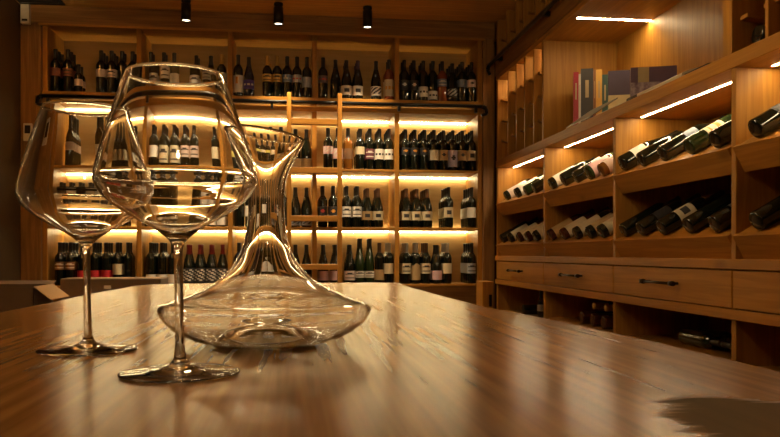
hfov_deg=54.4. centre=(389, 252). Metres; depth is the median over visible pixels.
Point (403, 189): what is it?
wine bottle
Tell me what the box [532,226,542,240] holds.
wine bottle
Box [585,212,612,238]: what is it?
wine bottle
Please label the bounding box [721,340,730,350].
wine bottle
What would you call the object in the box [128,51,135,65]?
wine bottle
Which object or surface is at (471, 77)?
wine bottle
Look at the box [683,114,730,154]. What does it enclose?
wine bottle
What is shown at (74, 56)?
wine bottle
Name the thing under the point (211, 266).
wine bottle
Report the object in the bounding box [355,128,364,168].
wine bottle
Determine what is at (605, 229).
wine bottle
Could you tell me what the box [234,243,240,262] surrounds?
wine bottle
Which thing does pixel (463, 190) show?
wine bottle
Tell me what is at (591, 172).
wine bottle
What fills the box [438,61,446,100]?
wine bottle
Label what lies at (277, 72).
wine bottle
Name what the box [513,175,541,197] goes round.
wine bottle
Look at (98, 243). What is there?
wine bottle
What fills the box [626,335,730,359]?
shelf
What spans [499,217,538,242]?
wine bottle
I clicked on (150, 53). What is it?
wine bottle
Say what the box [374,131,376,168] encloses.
wine bottle
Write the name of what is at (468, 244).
wine bottle
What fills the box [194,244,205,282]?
wine bottle
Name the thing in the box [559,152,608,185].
wine bottle
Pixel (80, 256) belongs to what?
wine bottle
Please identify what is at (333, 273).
wine bottle
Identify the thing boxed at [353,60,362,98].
wine bottle
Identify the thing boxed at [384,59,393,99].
wine bottle
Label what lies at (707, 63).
magazine
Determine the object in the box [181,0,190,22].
ceiling spotlight
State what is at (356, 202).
wine bottle
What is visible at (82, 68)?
wine bottle
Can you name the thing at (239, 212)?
wine bottle
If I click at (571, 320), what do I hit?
shelf
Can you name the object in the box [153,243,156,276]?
wine bottle
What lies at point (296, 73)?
wine bottle
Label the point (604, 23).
shelf
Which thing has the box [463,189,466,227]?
wine bottle
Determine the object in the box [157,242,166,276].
wine bottle
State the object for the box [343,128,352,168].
wine bottle
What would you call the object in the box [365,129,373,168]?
wine bottle
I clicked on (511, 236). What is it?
wine bottle
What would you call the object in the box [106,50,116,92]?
wine bottle
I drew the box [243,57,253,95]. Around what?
wine bottle
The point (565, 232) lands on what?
wine bottle
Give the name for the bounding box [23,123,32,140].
light switch
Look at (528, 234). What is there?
wine bottle
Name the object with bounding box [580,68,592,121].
book
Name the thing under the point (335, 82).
wine bottle
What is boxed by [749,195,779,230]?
wine bottle
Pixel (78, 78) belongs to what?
wine bottle
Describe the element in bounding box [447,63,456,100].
wine bottle
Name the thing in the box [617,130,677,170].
wine bottle
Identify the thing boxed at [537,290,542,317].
wine bottle
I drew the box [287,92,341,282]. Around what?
library ladder
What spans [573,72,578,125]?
book
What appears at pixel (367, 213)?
wine bottle
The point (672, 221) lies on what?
wine bottle
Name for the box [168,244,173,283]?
wine bottle
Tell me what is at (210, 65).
wine bottle
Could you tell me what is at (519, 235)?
wine bottle
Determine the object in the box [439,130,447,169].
wine bottle
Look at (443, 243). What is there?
wine bottle
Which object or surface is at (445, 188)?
wine bottle
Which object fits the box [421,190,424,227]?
wine bottle
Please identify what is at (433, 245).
wine bottle
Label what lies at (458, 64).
wine bottle
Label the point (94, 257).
wine bottle
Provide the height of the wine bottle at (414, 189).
0.316 m
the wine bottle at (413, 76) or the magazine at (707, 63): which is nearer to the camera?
the magazine at (707, 63)
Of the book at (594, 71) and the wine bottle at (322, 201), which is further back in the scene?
the wine bottle at (322, 201)
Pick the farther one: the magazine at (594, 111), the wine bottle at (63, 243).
the wine bottle at (63, 243)
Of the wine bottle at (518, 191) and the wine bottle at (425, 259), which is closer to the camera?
the wine bottle at (518, 191)
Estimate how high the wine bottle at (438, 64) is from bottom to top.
0.331 m
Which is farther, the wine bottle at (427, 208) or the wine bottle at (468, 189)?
the wine bottle at (468, 189)
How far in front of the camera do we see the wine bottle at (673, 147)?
3.31 m
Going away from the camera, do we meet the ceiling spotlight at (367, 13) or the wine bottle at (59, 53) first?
the ceiling spotlight at (367, 13)
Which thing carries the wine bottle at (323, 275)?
on the shelving at (140, 31)
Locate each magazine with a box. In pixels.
[566,98,617,127]
[626,94,641,101]
[637,68,695,95]
[684,63,709,74]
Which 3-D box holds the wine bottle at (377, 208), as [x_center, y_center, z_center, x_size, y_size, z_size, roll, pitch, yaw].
[-0.097,-0.363,6.090,0.085,0.316,0.084,0,0,-7]
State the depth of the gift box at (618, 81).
4.61 m
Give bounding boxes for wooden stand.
[476,281,492,307]
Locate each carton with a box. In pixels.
[0,280,68,311]
[60,277,167,300]
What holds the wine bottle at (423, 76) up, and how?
on the shelving at (140, 31)
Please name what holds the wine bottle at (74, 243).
on the shelving at (140, 31)
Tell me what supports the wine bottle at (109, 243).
on the shelving at (140, 31)
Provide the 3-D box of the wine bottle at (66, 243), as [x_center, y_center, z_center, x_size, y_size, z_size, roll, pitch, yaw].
[-2.538,0.083,5.942,0.076,0.331,0.076,0,0,-7]
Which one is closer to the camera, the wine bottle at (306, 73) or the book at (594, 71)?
the book at (594, 71)
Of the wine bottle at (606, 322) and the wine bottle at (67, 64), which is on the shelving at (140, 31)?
the wine bottle at (67, 64)
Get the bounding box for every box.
[608,70,629,108]
[630,65,676,96]
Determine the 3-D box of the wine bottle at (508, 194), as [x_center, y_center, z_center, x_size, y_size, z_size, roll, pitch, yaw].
[1.023,-0.505,5.816,0.315,0.206,0.076,0,0,-7]
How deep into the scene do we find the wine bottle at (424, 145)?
6.11 m
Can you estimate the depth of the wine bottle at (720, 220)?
2.89 m
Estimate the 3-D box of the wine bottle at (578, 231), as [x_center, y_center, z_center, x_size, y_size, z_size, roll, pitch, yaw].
[1.204,-0.181,4.374,0.315,0.206,0.076,0,0,-7]
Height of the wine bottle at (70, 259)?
0.331 m
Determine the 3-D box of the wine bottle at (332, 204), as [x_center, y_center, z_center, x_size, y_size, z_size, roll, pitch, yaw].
[-0.453,-0.370,6.045,0.076,0.331,0.076,0,0,-7]
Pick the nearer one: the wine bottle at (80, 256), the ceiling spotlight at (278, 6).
the ceiling spotlight at (278, 6)
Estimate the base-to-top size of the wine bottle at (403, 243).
0.331 m
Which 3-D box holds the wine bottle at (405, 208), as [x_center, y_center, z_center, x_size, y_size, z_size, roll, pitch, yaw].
[0.129,-0.363,6.118,0.085,0.316,0.084,0,0,-7]
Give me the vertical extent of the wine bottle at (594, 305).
0.086 m
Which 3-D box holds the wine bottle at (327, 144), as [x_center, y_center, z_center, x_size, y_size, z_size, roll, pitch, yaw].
[-0.494,-0.832,6.040,0.076,0.331,0.076,0,0,-7]
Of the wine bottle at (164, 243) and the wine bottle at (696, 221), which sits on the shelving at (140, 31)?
the wine bottle at (164, 243)
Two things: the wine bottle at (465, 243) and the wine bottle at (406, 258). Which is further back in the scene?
the wine bottle at (465, 243)
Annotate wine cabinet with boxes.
[486,0,779,371]
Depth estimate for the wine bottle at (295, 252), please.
5.99 m
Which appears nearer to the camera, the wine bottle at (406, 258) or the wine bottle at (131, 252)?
the wine bottle at (131, 252)
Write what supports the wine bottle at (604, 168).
in the wine cabinet
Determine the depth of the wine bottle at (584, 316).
4.39 m
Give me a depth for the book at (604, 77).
4.62 m
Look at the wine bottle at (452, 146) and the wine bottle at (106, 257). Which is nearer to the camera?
the wine bottle at (106, 257)
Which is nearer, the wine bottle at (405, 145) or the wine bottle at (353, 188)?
the wine bottle at (405, 145)
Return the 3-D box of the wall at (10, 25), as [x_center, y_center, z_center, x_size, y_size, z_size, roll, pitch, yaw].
[-2.291,-0.429,1.477,0.100,2.858,9.500,0,0,-7]
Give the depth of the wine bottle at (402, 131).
6.19 m
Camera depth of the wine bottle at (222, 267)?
5.91 m
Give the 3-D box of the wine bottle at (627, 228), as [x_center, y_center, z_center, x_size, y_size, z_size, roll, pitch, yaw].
[1.284,-0.181,3.738,0.315,0.206,0.075,0,0,-7]
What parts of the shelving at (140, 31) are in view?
post, shelf, shelf, shelf, panel, ladder rail, rail, rail, panel, shelf, shelf, shelf, shelf, shelf, shelf, shelf, shelf, shelf, shelf, shelf, shelf, shelf, panel, post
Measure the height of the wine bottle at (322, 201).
0.331 m
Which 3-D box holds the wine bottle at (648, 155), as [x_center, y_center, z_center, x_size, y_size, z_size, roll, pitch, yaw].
[1.308,-0.505,3.547,0.315,0.206,0.075,0,0,-7]
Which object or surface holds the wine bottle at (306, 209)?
on the shelving at (140, 31)
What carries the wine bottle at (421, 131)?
on the shelving at (140, 31)
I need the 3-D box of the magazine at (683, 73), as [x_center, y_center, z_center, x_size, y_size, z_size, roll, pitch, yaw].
[1.259,-0.762,3.393,0.127,0.041,0.420,0,0,-7]
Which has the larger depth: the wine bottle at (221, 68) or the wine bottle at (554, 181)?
the wine bottle at (221, 68)
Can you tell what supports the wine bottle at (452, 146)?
on the shelving at (140, 31)
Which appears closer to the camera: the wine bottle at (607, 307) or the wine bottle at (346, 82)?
the wine bottle at (607, 307)
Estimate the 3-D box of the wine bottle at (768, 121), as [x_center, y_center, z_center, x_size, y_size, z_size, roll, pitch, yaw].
[1.417,-0.505,2.671,0.315,0.206,0.076,0,0,-7]
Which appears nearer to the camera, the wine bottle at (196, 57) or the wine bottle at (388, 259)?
the wine bottle at (196, 57)
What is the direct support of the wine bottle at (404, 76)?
on the shelving at (140, 31)
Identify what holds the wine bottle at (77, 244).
on the shelving at (140, 31)
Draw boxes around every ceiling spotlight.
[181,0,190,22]
[274,2,282,25]
[363,5,371,28]
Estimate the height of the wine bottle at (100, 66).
0.331 m
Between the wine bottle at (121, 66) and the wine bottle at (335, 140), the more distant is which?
the wine bottle at (335, 140)
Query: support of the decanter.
on the table
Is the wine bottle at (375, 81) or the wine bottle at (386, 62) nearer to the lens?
the wine bottle at (375, 81)
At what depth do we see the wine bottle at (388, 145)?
6.07 m
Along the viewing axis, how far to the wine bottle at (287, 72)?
5.97 m
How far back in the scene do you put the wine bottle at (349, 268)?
6.03 m
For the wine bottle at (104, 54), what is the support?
on the shelving at (140, 31)
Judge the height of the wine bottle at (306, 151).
0.316 m
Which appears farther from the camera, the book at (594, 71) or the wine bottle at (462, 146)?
the wine bottle at (462, 146)
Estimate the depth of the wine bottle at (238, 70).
5.92 m
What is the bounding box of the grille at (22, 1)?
[21,0,58,3]
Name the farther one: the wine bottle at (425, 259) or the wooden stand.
the wine bottle at (425, 259)
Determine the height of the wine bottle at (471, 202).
0.331 m
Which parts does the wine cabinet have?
panel, handle, drawer, ladder rail, handle, drawer, handle, drawer, panel, drawer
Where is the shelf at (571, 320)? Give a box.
[550,317,612,332]
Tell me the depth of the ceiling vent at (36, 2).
5.57 m
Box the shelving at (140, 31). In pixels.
[21,5,494,308]
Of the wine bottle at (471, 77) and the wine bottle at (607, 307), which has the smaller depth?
the wine bottle at (607, 307)
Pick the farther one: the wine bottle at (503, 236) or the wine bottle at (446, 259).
the wine bottle at (446, 259)
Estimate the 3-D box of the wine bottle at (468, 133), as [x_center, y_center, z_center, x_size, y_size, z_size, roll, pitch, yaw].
[0.655,-0.832,6.263,0.076,0.331,0.076,0,0,-7]
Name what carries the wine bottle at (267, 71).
on the shelving at (140, 31)
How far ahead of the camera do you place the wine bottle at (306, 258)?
6.00 m
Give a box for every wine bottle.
[50,49,60,90]
[55,242,64,285]
[58,51,62,90]
[62,242,66,256]
[63,49,72,90]
[65,242,67,253]
[65,242,75,277]
[70,52,75,90]
[73,54,76,66]
[73,242,77,276]
[74,64,82,91]
[76,242,78,254]
[77,245,82,276]
[80,67,85,91]
[90,242,99,276]
[96,50,105,91]
[97,242,101,276]
[101,242,110,276]
[103,53,106,66]
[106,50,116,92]
[108,242,112,276]
[112,242,122,276]
[117,51,126,88]
[123,242,132,276]
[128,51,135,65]
[130,242,134,276]
[146,242,155,276]
[149,52,152,61]
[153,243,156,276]
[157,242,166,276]
[162,52,165,61]
[164,243,167,276]
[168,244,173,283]
[172,52,175,61]
[183,244,193,283]
[190,244,194,282]
[194,55,198,64]
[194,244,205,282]
[206,244,216,282]
[207,221,215,226]
[208,56,213,68]
[217,54,226,83]
[217,215,226,226]
[217,244,227,279]
[233,55,242,95]
[234,203,243,226]
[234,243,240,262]
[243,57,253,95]
[245,200,247,226]
[262,55,271,95]
[272,56,281,96]
[282,56,291,96]
[284,193,286,226]
[291,187,300,226]
[292,56,301,96]
[292,129,300,166]
[293,245,299,263]
[301,129,311,166]
[301,187,311,226]
[302,57,311,97]
[302,245,311,277]
[318,57,327,97]
[318,186,327,226]
[318,245,328,282]
[323,128,332,167]
[328,186,336,226]
[330,60,340,97]
[330,245,336,282]
[333,128,342,167]
[341,60,351,98]
[342,186,350,226]
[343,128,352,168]
[344,245,354,282]
[351,188,353,226]
[352,186,361,226]
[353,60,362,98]
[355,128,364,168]
[355,238,364,282]
[362,188,372,226]
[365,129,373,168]
[365,238,373,282]
[371,61,380,98]
[373,188,382,226]
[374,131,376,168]
[375,129,383,168]
[375,243,383,282]
[383,62,386,98]
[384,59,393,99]
[384,129,393,169]
[384,243,393,282]
[399,62,401,99]
[399,131,402,169]
[399,189,403,226]
[399,243,402,282]
[400,60,408,99]
[400,243,403,282]
[401,129,409,169]
[401,188,410,227]
[402,243,410,283]
[409,60,418,99]
[410,129,419,169]
[410,189,414,227]
[411,189,421,227]
[411,243,420,283]
[419,60,427,99]
[419,131,422,169]
[420,130,428,169]
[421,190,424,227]
[421,243,430,283]
[422,189,431,227]
[428,61,436,100]
[429,130,438,169]
[431,245,434,282]
[432,245,441,283]
[437,64,439,100]
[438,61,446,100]
[438,189,442,227]
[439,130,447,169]
[440,189,444,227]
[441,243,444,262]
[442,188,446,227]
[442,243,451,283]
[444,187,452,227]
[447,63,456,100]
[448,130,456,169]
[456,64,459,100]
[457,62,466,100]
[457,130,466,170]
[457,132,459,169]
[461,190,464,227]
[461,243,464,281]
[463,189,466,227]
[463,243,466,282]
[465,188,469,227]
[465,243,469,282]
[466,132,469,143]
[467,62,475,101]
[467,131,475,170]
[467,187,475,227]
[467,243,475,283]
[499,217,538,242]
[503,174,541,199]
[507,217,542,242]
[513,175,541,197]
[515,219,542,241]
[521,304,536,314]
[523,175,542,195]
[524,222,542,241]
[531,177,542,192]
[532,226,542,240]
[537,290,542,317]
[546,208,594,240]
[547,157,593,188]
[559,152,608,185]
[559,206,609,239]
[572,154,605,182]
[572,210,612,238]
[579,311,611,323]
[584,152,612,179]
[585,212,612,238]
[590,313,612,326]
[592,301,612,312]
[596,217,612,237]
[597,156,612,176]
[600,316,612,329]
[604,304,612,310]
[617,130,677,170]
[619,196,680,236]
[636,124,697,166]
[636,193,700,235]
[656,189,725,234]
[657,116,723,161]
[678,328,722,348]
[682,193,730,233]
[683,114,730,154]
[697,327,730,347]
[708,120,730,147]
[708,203,730,232]
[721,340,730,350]
[748,103,779,137]
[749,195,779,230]
[751,25,764,43]
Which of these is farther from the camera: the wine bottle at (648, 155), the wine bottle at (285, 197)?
the wine bottle at (285, 197)
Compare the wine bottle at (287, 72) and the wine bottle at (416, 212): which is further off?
the wine bottle at (416, 212)
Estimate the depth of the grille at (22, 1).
5.57 m
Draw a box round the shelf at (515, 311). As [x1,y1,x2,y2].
[504,310,536,316]
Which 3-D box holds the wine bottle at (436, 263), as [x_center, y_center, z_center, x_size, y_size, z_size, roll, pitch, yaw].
[0.380,0.090,6.150,0.085,0.316,0.084,0,0,-7]
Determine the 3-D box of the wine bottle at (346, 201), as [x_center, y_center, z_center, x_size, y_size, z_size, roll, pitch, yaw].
[-0.347,-0.370,6.059,0.076,0.331,0.076,0,0,-7]
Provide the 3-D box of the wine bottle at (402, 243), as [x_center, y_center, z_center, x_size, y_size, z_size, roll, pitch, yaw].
[0.112,0.083,6.274,0.076,0.331,0.076,0,0,-7]
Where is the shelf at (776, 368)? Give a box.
[757,366,779,371]
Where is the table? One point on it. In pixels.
(421, 363)
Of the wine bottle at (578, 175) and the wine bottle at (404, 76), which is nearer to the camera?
the wine bottle at (578, 175)
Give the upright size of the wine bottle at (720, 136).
0.206 m
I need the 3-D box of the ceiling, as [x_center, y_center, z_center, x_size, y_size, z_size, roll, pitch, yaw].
[-0.143,-1.903,1.947,4.600,0.090,10.098,0,0,-7]
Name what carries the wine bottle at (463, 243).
on the shelving at (140, 31)
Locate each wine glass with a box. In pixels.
[14,100,137,356]
[92,62,256,382]
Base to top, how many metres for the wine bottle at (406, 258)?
0.331 m
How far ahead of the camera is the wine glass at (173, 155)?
0.55 m
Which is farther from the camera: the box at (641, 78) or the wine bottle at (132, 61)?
the wine bottle at (132, 61)
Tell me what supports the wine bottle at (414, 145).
on the shelving at (140, 31)
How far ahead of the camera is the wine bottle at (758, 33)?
2.69 m
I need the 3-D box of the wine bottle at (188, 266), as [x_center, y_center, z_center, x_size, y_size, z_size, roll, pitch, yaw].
[-1.568,0.090,5.906,0.085,0.316,0.084,0,0,-7]
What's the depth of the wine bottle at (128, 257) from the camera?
5.82 m
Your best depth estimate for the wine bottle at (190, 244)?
5.98 m
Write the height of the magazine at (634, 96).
0.043 m
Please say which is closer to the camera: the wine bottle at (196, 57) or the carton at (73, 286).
the carton at (73, 286)
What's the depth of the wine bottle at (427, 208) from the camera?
6.11 m
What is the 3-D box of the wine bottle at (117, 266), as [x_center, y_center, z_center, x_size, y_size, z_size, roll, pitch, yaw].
[-2.097,0.083,5.839,0.076,0.331,0.076,0,0,-7]
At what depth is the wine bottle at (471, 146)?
6.16 m
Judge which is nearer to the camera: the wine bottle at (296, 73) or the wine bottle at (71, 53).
the wine bottle at (71, 53)
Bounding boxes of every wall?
[0,0,20,280]
[81,41,496,308]
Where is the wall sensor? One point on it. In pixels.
(25, 9)
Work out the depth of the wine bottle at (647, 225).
3.52 m
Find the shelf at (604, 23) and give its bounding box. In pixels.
[496,0,681,79]
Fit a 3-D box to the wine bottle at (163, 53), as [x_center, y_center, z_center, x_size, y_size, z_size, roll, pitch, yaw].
[-1.753,-1.390,5.882,0.076,0.331,0.076,0,0,-7]
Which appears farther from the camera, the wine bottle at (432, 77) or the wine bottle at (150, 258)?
the wine bottle at (432, 77)
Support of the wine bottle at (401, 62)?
on the shelving at (140, 31)
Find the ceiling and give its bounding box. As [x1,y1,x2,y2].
[16,0,514,41]
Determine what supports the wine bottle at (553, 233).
in the wine cabinet
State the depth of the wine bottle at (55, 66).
5.76 m
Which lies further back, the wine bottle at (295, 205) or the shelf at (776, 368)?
the wine bottle at (295, 205)
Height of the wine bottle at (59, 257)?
0.331 m
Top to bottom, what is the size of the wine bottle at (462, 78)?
0.331 m
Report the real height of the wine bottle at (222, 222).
0.331 m
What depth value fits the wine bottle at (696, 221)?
3.09 m
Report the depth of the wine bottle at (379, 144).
6.06 m
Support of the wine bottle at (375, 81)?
on the shelving at (140, 31)
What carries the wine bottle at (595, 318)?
on the wine cabinet
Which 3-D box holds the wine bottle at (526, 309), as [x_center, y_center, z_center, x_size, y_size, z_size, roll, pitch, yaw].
[1.123,0.416,5.596,0.301,0.075,0.075,0,0,-7]
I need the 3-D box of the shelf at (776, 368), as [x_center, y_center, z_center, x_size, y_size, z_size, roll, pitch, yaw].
[1.594,0.425,2.281,0.470,0.020,1.058,0,0,-7]
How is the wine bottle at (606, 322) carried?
on the wine cabinet
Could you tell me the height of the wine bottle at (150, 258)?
0.331 m
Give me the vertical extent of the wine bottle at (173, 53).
0.331 m
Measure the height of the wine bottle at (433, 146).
0.331 m
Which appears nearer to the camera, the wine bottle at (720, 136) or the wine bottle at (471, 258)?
the wine bottle at (720, 136)
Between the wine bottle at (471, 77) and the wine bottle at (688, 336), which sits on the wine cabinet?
the wine bottle at (688, 336)
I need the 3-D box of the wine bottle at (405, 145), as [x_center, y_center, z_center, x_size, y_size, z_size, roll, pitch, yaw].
[0.124,-0.832,6.117,0.076,0.331,0.076,0,0,-7]
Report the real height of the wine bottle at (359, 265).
0.365 m
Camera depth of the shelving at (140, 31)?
6.11 m
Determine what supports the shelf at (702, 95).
attached to the wine cabinet
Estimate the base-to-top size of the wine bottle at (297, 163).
0.316 m
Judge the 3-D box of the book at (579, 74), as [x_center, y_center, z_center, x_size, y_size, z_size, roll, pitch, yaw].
[1.184,-0.917,4.738,0.012,0.363,0.171,0,0,13]
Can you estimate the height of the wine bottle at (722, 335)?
0.075 m
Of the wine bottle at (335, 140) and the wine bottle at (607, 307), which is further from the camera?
the wine bottle at (335, 140)
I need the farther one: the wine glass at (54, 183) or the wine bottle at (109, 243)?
the wine bottle at (109, 243)
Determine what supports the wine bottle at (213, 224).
on the shelving at (140, 31)
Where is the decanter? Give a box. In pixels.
[157,124,370,349]
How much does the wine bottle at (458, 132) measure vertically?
0.331 m
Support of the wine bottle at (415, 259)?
on the shelving at (140, 31)
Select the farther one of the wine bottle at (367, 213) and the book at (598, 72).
the wine bottle at (367, 213)
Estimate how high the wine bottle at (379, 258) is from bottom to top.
0.331 m
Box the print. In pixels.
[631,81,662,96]
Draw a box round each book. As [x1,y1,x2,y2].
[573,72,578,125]
[579,74,580,122]
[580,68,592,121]
[593,70,595,116]
[596,69,601,114]
[602,74,607,111]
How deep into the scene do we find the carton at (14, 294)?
4.43 m
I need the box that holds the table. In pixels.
[0,283,779,436]
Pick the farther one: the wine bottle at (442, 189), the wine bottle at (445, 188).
the wine bottle at (442, 189)
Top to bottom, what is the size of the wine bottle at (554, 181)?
0.206 m
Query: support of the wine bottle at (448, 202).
on the shelving at (140, 31)
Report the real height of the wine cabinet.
2.856 m
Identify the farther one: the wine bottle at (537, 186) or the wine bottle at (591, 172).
the wine bottle at (537, 186)
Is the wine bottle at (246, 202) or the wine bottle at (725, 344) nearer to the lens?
the wine bottle at (725, 344)
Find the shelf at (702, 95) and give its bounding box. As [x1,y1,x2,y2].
[496,32,779,167]
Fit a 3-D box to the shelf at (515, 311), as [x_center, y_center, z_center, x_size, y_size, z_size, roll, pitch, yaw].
[1.189,0.465,5.513,0.470,0.020,1.122,0,0,-7]
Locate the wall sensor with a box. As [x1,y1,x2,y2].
[20,4,30,24]
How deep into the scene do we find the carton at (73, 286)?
5.10 m
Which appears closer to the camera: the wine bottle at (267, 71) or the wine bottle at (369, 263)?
the wine bottle at (267, 71)
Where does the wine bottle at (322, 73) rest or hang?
on the shelving at (140, 31)
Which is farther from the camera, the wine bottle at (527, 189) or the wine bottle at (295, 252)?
the wine bottle at (295, 252)
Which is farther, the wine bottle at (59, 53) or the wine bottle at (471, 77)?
the wine bottle at (471, 77)
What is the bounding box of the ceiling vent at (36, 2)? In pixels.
[17,0,64,5]
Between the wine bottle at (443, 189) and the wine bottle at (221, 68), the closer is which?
the wine bottle at (221, 68)
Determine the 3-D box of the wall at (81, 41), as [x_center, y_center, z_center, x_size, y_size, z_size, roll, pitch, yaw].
[-0.715,-0.429,6.512,4.600,2.858,0.100,0,0,-7]
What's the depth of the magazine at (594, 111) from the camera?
4.32 m

